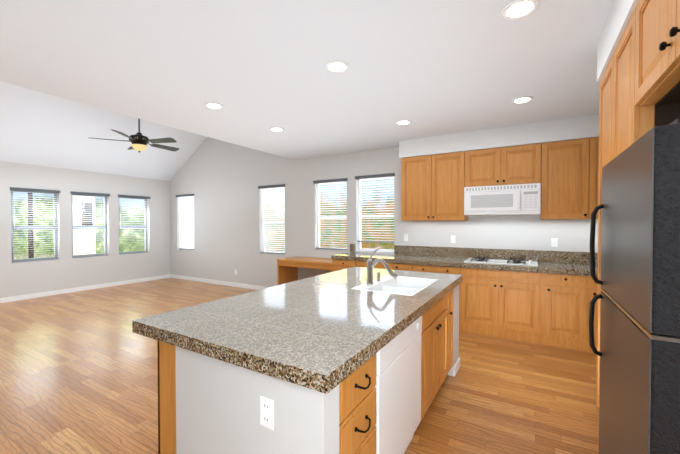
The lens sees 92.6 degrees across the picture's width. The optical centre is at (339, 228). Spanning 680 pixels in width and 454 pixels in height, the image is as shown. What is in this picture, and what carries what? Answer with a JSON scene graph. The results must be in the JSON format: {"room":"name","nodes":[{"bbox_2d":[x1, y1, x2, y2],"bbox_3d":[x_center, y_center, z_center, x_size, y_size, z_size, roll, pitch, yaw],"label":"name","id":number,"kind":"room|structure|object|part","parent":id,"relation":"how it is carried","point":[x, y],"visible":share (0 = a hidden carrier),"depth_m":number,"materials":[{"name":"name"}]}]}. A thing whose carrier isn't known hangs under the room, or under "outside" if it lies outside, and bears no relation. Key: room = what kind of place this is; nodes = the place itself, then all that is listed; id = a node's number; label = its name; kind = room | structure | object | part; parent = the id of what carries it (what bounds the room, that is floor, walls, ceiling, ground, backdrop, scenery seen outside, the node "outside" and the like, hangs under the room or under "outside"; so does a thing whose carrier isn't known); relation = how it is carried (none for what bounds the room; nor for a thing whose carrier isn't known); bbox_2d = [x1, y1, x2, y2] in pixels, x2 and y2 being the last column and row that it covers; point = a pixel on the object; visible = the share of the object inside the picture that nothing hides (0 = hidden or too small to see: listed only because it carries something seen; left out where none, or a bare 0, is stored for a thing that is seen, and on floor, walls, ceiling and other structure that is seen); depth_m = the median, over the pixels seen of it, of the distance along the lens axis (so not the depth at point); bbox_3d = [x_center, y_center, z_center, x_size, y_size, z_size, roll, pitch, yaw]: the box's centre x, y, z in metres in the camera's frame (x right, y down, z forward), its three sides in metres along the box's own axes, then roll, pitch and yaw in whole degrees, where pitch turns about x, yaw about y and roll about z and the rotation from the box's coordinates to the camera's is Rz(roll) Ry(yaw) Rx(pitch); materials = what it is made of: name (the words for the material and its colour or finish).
{"room":"kitchen","nodes":[
{"label":"kitchen","id":0,"kind":"room"},
{"bbox_2d":[0,161,171,297],"bbox_3d":[-6.530,-0.771,5.239,0.150,4.250,7.800,0,1,31],"label":"wall","id":1,"kind":"structure","parent":0,"point":[65,272],"depth_m":6.85,"materials":[{"name":"grey paint"}]},
{"bbox_2d":[11,190,58,262],"bbox_3d":[-5.915,-0.052,6.302,0.107,1.380,0.709,0,1,31],"label":"window","id":2,"kind":"structure","parent":1,"relation":"in","point":[54,216],"depth_m":6.32,"materials":[{"name":"silver metal"}]},
{"bbox_2d":[11,191,57,259],"bbox_3d":[-5.884,-0.055,6.284,0.057,1.273,0.685,0,1,31],"label":"window blind","id":3,"kind":"object","parent":2,"relation":"attached to","point":[14,216],"visible":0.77,"depth_m":6.25,"materials":[{"name":"white plastic"}]},
{"bbox_3d":[-5.888,0.615,6.296,0.044,0.024,0.689,0,1,31],"label":"left window blind bottom rail","id":4,"kind":"part","parent":2,"relation":"part of","materials":[{"name":"white plastic"}]},
{"bbox_2d":[10,187,59,192],"bbox_3d":[-5.834,-0.727,6.244,0.034,0.052,0.733,0,1,31],"label":"blind headrail","id":5,"kind":"object","parent":1,"relation":"attached to","point":[34,190],"visible":1,"depth_m":6.21,"materials":[{"name":"grey metal"}]},
{"bbox_2d":[0,274,170,302],"bbox_3d":[-6.455,1.309,5.230,0.016,0.090,7.809,0,1,31],"label":"baseboard","id":6,"kind":"structure","parent":1,"relation":"attached to","point":[54,292],"depth_m":6.82,"materials":[{"name":"white"}]},
{"bbox_2d":[71,194,107,257],"bbox_3d":[-5.456,-0.063,7.080,0.107,1.380,0.697,0,1,31],"label":"window","id":7,"kind":"structure","parent":1,"relation":"in","point":[104,227],"depth_m":7.14,"materials":[{"name":"silver metal"}]},
{"bbox_2d":[72,195,107,255],"bbox_3d":[-5.424,-0.066,7.061,0.057,1.273,0.673,0,1,31],"label":"window blind","id":8,"kind":"object","parent":7,"relation":"attached to","point":[88,217],"visible":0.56,"depth_m":7.01,"materials":[{"name":"white plastic"}]},
{"bbox_3d":[-5.428,0.603,7.073,0.044,0.024,0.677,0,1,31],"label":"left window blind bottom rail","id":9,"kind":"part","parent":7,"relation":"part of","materials":[{"name":"white plastic"}]},
{"bbox_2d":[71,191,109,195],"bbox_3d":[-5.374,-0.738,7.022,0.034,0.052,0.721,0,1,31],"label":"rail","id":10,"kind":"object","parent":1,"relation":"attached to","point":[87,193],"visible":0.98,"depth_m":6.98,"materials":[{"name":"grey metal"}]},
{"bbox_2d":[118,197,148,254],"bbox_3d":[-5.000,-0.074,7.850,0.107,1.380,0.705,0,1,31],"label":"window","id":11,"kind":"structure","parent":1,"relation":"in","point":[138,226],"depth_m":7.95,"materials":[{"name":"silver metal"}]},
{"bbox_2d":[118,198,147,251],"bbox_3d":[-4.969,-0.077,7.831,0.057,1.273,0.681,0,1,31],"label":"window blind","id":12,"kind":"object","parent":11,"relation":"attached to","point":[120,212],"visible":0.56,"depth_m":7.79,"materials":[{"name":"white plastic"}]},
{"bbox_3d":[-4.973,0.592,7.843,0.044,0.024,0.685,0,1,31],"label":"left window blind bottom rail","id":13,"kind":"part","parent":11,"relation":"part of","materials":[{"name":"white plastic"}]},
{"bbox_2d":[118,195,150,198],"bbox_3d":[-4.919,-0.749,7.792,0.034,0.052,0.729,0,1,31],"label":"blind headrail","id":14,"kind":"object","parent":1,"relation":"attached to","point":[130,196],"visible":1,"depth_m":7.76,"materials":[{"name":"grey metal"}]},
{"bbox_2d":[0,278,598,453],"bbox_3d":[-2.474,1.438,2.877,9.570,0.100,8.110,0,1,31],"label":"floor","id":15,"kind":"structure","parent":0,"point":[78,372],"depth_m":2.85,"materials":[{"name":"brown wood"}]},
{"bbox_2d":[277,256,332,284],"bbox_3d":[-0.493,0.954,5.881,1.195,0.782,0.579,0,1,31],"label":"desk","id":16,"kind":"object","parent":15,"relation":"on","point":[287,269],"visible":0.67,"depth_m":5.91,"materials":[{"name":"brown wood"}]},
{"bbox_2d":[155,279,462,453],"bbox_3d":[0.146,0.969,2.449,1.052,0.848,2.471,0,1,31],"label":"kitchen island","id":17,"kind":"object","parent":15,"relation":"on","point":[206,406],"depth_m":1.49,"materials":[{"name":"white paint"}]},
{"bbox_2d":[260,396,273,429],"bbox_3d":[-0.286,0.723,1.271,0.070,0.115,0.008,0,1,31],"label":"outlet","id":18,"kind":"object","parent":17,"relation":"attached to","point":[266,402],"depth_m":1.27,"materials":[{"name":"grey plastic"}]},
{"bbox_2d":[132,267,462,394],"bbox_3d":[0.063,0.511,2.492,1.234,0.065,2.506,0,1,31],"label":"island countertop","id":19,"kind":"structure","parent":17,"relation":"on","point":[309,333],"depth_m":1.67,"materials":[{"name":"grey stone"}]},
{"bbox_2d":[366,247,397,284],"bbox_3d":[0.379,0.313,2.769,0.268,0.318,0.224,0,1,31],"label":"faucet","id":20,"kind":"object","parent":19,"relation":"on","point":[370,264],"depth_m":2.73,"materials":[{"name":"silver metal"}]},
{"bbox_2d":[351,275,437,295],"bbox_3d":[0.494,0.568,2.776,0.498,0.192,0.778,0,1,31],"label":"sink","id":21,"kind":"object","parent":19,"relation":"in","point":[402,285],"depth_m":2.84,"materials":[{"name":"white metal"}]},
{"bbox_2d":[375,316,421,453],"bbox_3d":[0.106,0.977,1.997,0.617,0.846,0.695,0,1,31],"label":"dishwasher","id":22,"kind":"object","parent":17,"relation":"in","point":[398,387],"depth_m":1.79,"materials":[{"name":"white metal"}]},
{"bbox_2d":[331,257,358,271],"bbox_3d":[0.244,0.927,5.431,0.502,0.848,0.626,0,1,31],"label":"base cabinet","id":23,"kind":"object","parent":15,"relation":"on","point":[338,263],"depth_m":5.20,"materials":[{"name":"brown wood"}]},
{"bbox_2d":[359,261,418,271],"bbox_3d":[0.794,0.932,5.105,1.024,0.848,0.626,0,1,31],"label":"base cabinet","id":24,"kind":"object","parent":15,"relation":"on","point":[394,265],"depth_m":4.73,"materials":[{"name":"brown wood"}]},
{"bbox_2d":[419,265,466,331],"bbox_3d":[1.464,0.937,4.710,0.779,0.848,0.626,0,1,31],"label":"base cabinet","id":25,"kind":"object","parent":15,"relation":"on","point":[446,269],"depth_m":4.28,"materials":[{"name":"brown wood"}]},
{"bbox_2d":[467,269,542,343],"bbox_3d":[2.109,0.943,4.328,0.980,0.848,0.626,0,1,31],"label":"base cabinet","id":26,"kind":"object","parent":15,"relation":"on","point":[502,303],"depth_m":4.01,"materials":[{"name":"brown wood"}]},
{"bbox_2d":[331,253,597,276],"bbox_3d":[1.677,0.481,4.571,3.856,0.064,0.636,0,1,31],"label":"countertop","id":27,"kind":"structure","parent":26,"relation":"on","point":[471,262],"depth_m":4.27,"materials":[{"name":"stone"}]},
{"bbox_2d":[464,256,537,265],"bbox_3d":[2.125,0.432,4.303,0.840,0.041,0.460,0,1,31],"label":"cooktop","id":28,"kind":"object","parent":27,"relation":"in","point":[483,260],"depth_m":4.23,"materials":[{"name":"white metal"}]},
{"bbox_2d":[543,273,596,351],"bbox_3d":[2.748,0.948,3.950,0.504,0.848,0.626,0,1,31],"label":"base cabinet","id":29,"kind":"object","parent":15,"relation":"on","point":[543,297],"depth_m":3.69,"materials":[{"name":"brown wood"}]},
{"bbox_2d":[589,118,679,453],"bbox_3d":[1.328,0.559,1.044,0.772,1.710,0.755,0,1,31],"label":"refrigerator","id":30,"kind":"object","parent":15,"relation":"on","point":[639,355],"visible":1,"depth_m":0.97,"materials":[{"name":"black metal"}]},
{"bbox_2d":[596,15,679,413],"bbox_3d":[1.875,0.188,1.750,0.646,2.432,0.930,0,1,31],"label":"tall cabinet","id":31,"kind":"object","parent":15,"relation":"on","point":[620,127],"depth_m":1.79,"materials":[{"name":"brown wood"}]},
{"bbox_2d":[0,0,638,180],"bbox_3d":[-2.474,-1.919,2.829,9.570,1.746,8.110,0,1,31],"label":"ceiling","id":32,"kind":"structure","parent":0,"point":[76,76],"depth_m":2.79,"materials":[{"name":"white paint"}]},
{"bbox_2d":[92,118,178,152],"bbox_3d":[-3.548,-1.963,5.834,1.419,1.225,1.349,0,1,31],"label":"ceiling fan","id":33,"kind":"object","parent":32,"relation":"hanging from","point":[139,141],"visible":0.88,"depth_m":5.71,"materials":[{"name":"brown metal"}]},
{"bbox_3d":[-3.566,-1.962,5.804,0.504,1.225,0.480,0,1,31],"label":"motor","id":34,"kind":"part","parent":33,"relation":"part of","materials":[{"name":"brown metal"}]},
{"bbox_3d":[-3.576,-1.427,5.794,0.240,0.095,0.240,0,1,31],"label":"lamp shade","id":35,"kind":"part","parent":33,"relation":"part of","materials":[{"name":"beige glass"}]},
{"bbox_2d":[204,102,223,108],"bbox_3d":[-1.344,-1.306,3.479,0.191,0.009,0.186,0,1,-26],"label":"recessed light","id":36,"kind":"object","parent":32,"relation":"in","point":[211,105],"depth_m":3.46,"materials":[{"name":"white"}]},
{"bbox_2d":[269,127,283,131],"bbox_3d":[-0.844,-1.318,4.344,0.191,0.009,0.186,0,1,-26],"label":"recessed light","id":37,"kind":"object","parent":32,"relation":"in","point":[277,129],"depth_m":4.34,"materials":[{"name":"white"}]},
{"bbox_2d":[325,60,348,72],"bbox_3d":[-0.022,-1.293,2.607,0.191,0.009,0.191,0,1,-2],"label":"recessed light","id":38,"kind":"object","parent":32,"relation":"in","point":[336,66],"depth_m":2.60,"materials":[{"name":"white"}]},
{"bbox_2d":[396,120,411,124],"bbox_3d":[0.794,-1.314,4.046,0.191,0.009,0.191,0,1,-2],"label":"recessed light","id":39,"kind":"object","parent":32,"relation":"in","point":[401,122],"depth_m":4.04,"materials":[{"name":"white"}]},
{"bbox_2d":[501,0,538,19],"bbox_3d":[1.057,-1.283,1.904,0.191,0.009,0.191,0,1,-2],"label":"recessed light","id":40,"kind":"object","parent":32,"relation":"in","point":[516,9],"depth_m":1.90,"materials":[{"name":"white"}]},
{"bbox_2d":[511,96,532,103],"bbox_3d":[1.855,-1.304,3.317,0.191,0.009,0.191,0,1,-2],"label":"recessed light","id":41,"kind":"object","parent":32,"relation":"in","point":[520,100],"depth_m":3.31,"materials":[{"name":"white"}]},
{"bbox_2d":[168,137,597,286],"bbox_3d":[-0.448,-0.786,6.271,9.570,4.250,0.150,0,1,31],"label":"wall","id":42,"kind":"structure","parent":0,"point":[221,181],"depth_m":6.55,"materials":[{"name":"grey paint"}]},
{"bbox_2d":[176,194,193,249],"bbox_3d":[-3.894,-0.144,8.292,0.714,1.417,0.165,0,1,31],"label":"window","id":43,"kind":"structure","parent":42,"relation":"in","point":[186,214],"depth_m":8.30,"materials":[{"name":"white plastic"}]},
{"bbox_2d":[170,274,267,289],"bbox_3d":[-2.658,1.276,7.512,4.169,0.090,0.013,0,1,31],"label":"baseboard","id":44,"kind":"structure","parent":42,"relation":"attached to","point":[240,285],"depth_m":7.60,"materials":[{"name":"white"}]},
{"bbox_2d":[258,184,284,254],"bbox_3d":[-1.393,-0.172,6.813,0.724,1.437,0.165,0,1,31],"label":"window","id":45,"kind":"structure","parent":42,"relation":"in","point":[279,213],"depth_m":6.82,"materials":[{"name":"white glass"}]},
{"bbox_2d":[313,178,347,250],"bbox_3d":[-0.154,-0.244,6.079,0.734,1.312,0.165,0,1,31],"label":"window","id":46,"kind":"structure","parent":42,"relation":"in","point":[318,204],"depth_m":6.10,"materials":[{"name":"white plastic"}]},
{"bbox_2d":[355,173,394,251],"bbox_3d":[0.619,-0.255,5.622,0.739,1.317,0.165,0,1,31],"label":"window blind","id":47,"kind":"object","parent":42,"relation":"in","point":[387,176],"depth_m":5.63,"materials":[{"name":"white plastic"}]},
{"bbox_2d":[401,151,470,220],"bbox_3d":[1.443,-0.592,4.872,0.986,0.962,0.330,0,1,31],"label":"upper cabinet","id":48,"kind":"object","parent":42,"relation":"attached to","point":[431,185],"depth_m":4.72,"materials":[{"name":"brown wood"}]},
{"bbox_2d":[451,235,455,242],"bbox_3d":[1.711,0.168,4.915,0.070,0.115,0.008,0,1,31],"label":"electrical outlet","id":49,"kind":"object","parent":42,"relation":"attached to","point":[453,238],"visible":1,"depth_m":4.91,"materials":[{"name":"white plastic"}]},
{"bbox_2d":[395,245,597,264],"bbox_3d":[2.196,0.370,4.613,3.006,0.155,0.032,0,1,31],"label":"backsplash","id":50,"kind":"structure","parent":42,"relation":"attached to","point":[564,258],"depth_m":4.54,"materials":[{"name":"stone"}]},
{"bbox_2d":[463,177,540,216],"bbox_3d":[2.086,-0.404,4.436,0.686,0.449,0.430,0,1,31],"label":"microwave","id":51,"kind":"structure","parent":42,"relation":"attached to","point":[500,195],"depth_m":4.27,"materials":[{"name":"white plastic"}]},
{"bbox_2d":[471,143,542,180],"bbox_3d":[2.202,-0.817,4.420,0.900,0.500,0.330,0,1,31],"label":"upper cabinet","id":52,"kind":"object","parent":42,"relation":"attached to","point":[522,160],"depth_m":4.24,"materials":[{"name":"brown wood"}]},
{"bbox_2d":[523,177,542,216],"bbox_3d":[2.457,-0.401,4.217,0.245,0.449,0.430,0,1,31],"label":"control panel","id":53,"kind":"object","parent":42,"relation":"attached to","point":[532,186],"depth_m":4.05,"materials":[{"name":"white plastic"}]},
{"bbox_2d":[551,238,557,246],"bbox_3d":[2.812,0.188,4.264,0.070,0.115,0.008,0,1,31],"label":"electrical outlet","id":54,"kind":"object","parent":42,"relation":"attached to","point":[554,242],"visible":1,"depth_m":4.26,"materials":[{"name":"white plastic"}]},
{"bbox_2d":[540,137,598,219],"bbox_3d":[2.975,-0.585,3.966,1.019,0.950,0.330,0,1,31],"label":"upper cabinet","id":55,"kind":"object","parent":42,"relation":"attached to","point":[570,167],"depth_m":3.90,"materials":[{"name":"brown wood"}]},
{"bbox_2d":[632,0,679,111],"bbox_3d":[1.383,-0.783,0.903,0.646,0.467,1.002,0,1,31],"label":"upper cabinet","id":56,"kind":"object","parent":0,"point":[639,96],"depth_m":1.30,"materials":[{"name":"brown wood"}]},
{"label":"outside","id":57,"kind":"structure","parent":0,"visible":0},
{"bbox_3d":[-1.965,1.545,3.739,15.270,0.100,11.810,0,1,31],"label":"ground","id":58,"kind":"structure","parent":57,"visible":0},
{"bbox_2d":[28,193,92,257],"bbox_3d":[-6.599,-0.132,7.735,0.100,3.100,1.270,0,1,31],"label":"trunk","id":59,"kind":"object","parent":58,"relation":"on","point":[30,221],"depth_m":7.23,"materials":[{"name":"brown plant"}]},
{"bbox_2d":[72,195,95,254],"bbox_3d":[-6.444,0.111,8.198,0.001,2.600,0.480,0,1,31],"label":"house","id":60,"kind":"structure","parent":58,"relation":"on","point":[85,237],"depth_m":8.16,"materials":[{"name":"white paint"}]},
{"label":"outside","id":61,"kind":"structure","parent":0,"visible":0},
{"bbox_2d":[13,192,188,258],"bbox_3d":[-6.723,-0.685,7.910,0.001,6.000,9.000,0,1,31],"label":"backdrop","id":62,"kind":"structure","parent":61,"point":[47,232],"depth_m":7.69,"materials":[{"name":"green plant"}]},
{"bbox_2d":[193,177,393,252],"bbox_3d":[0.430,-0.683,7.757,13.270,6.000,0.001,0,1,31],"label":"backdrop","id":63,"kind":"structure","parent":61,"point":[367,234],"depth_m":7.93,"materials":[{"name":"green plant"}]}
]}

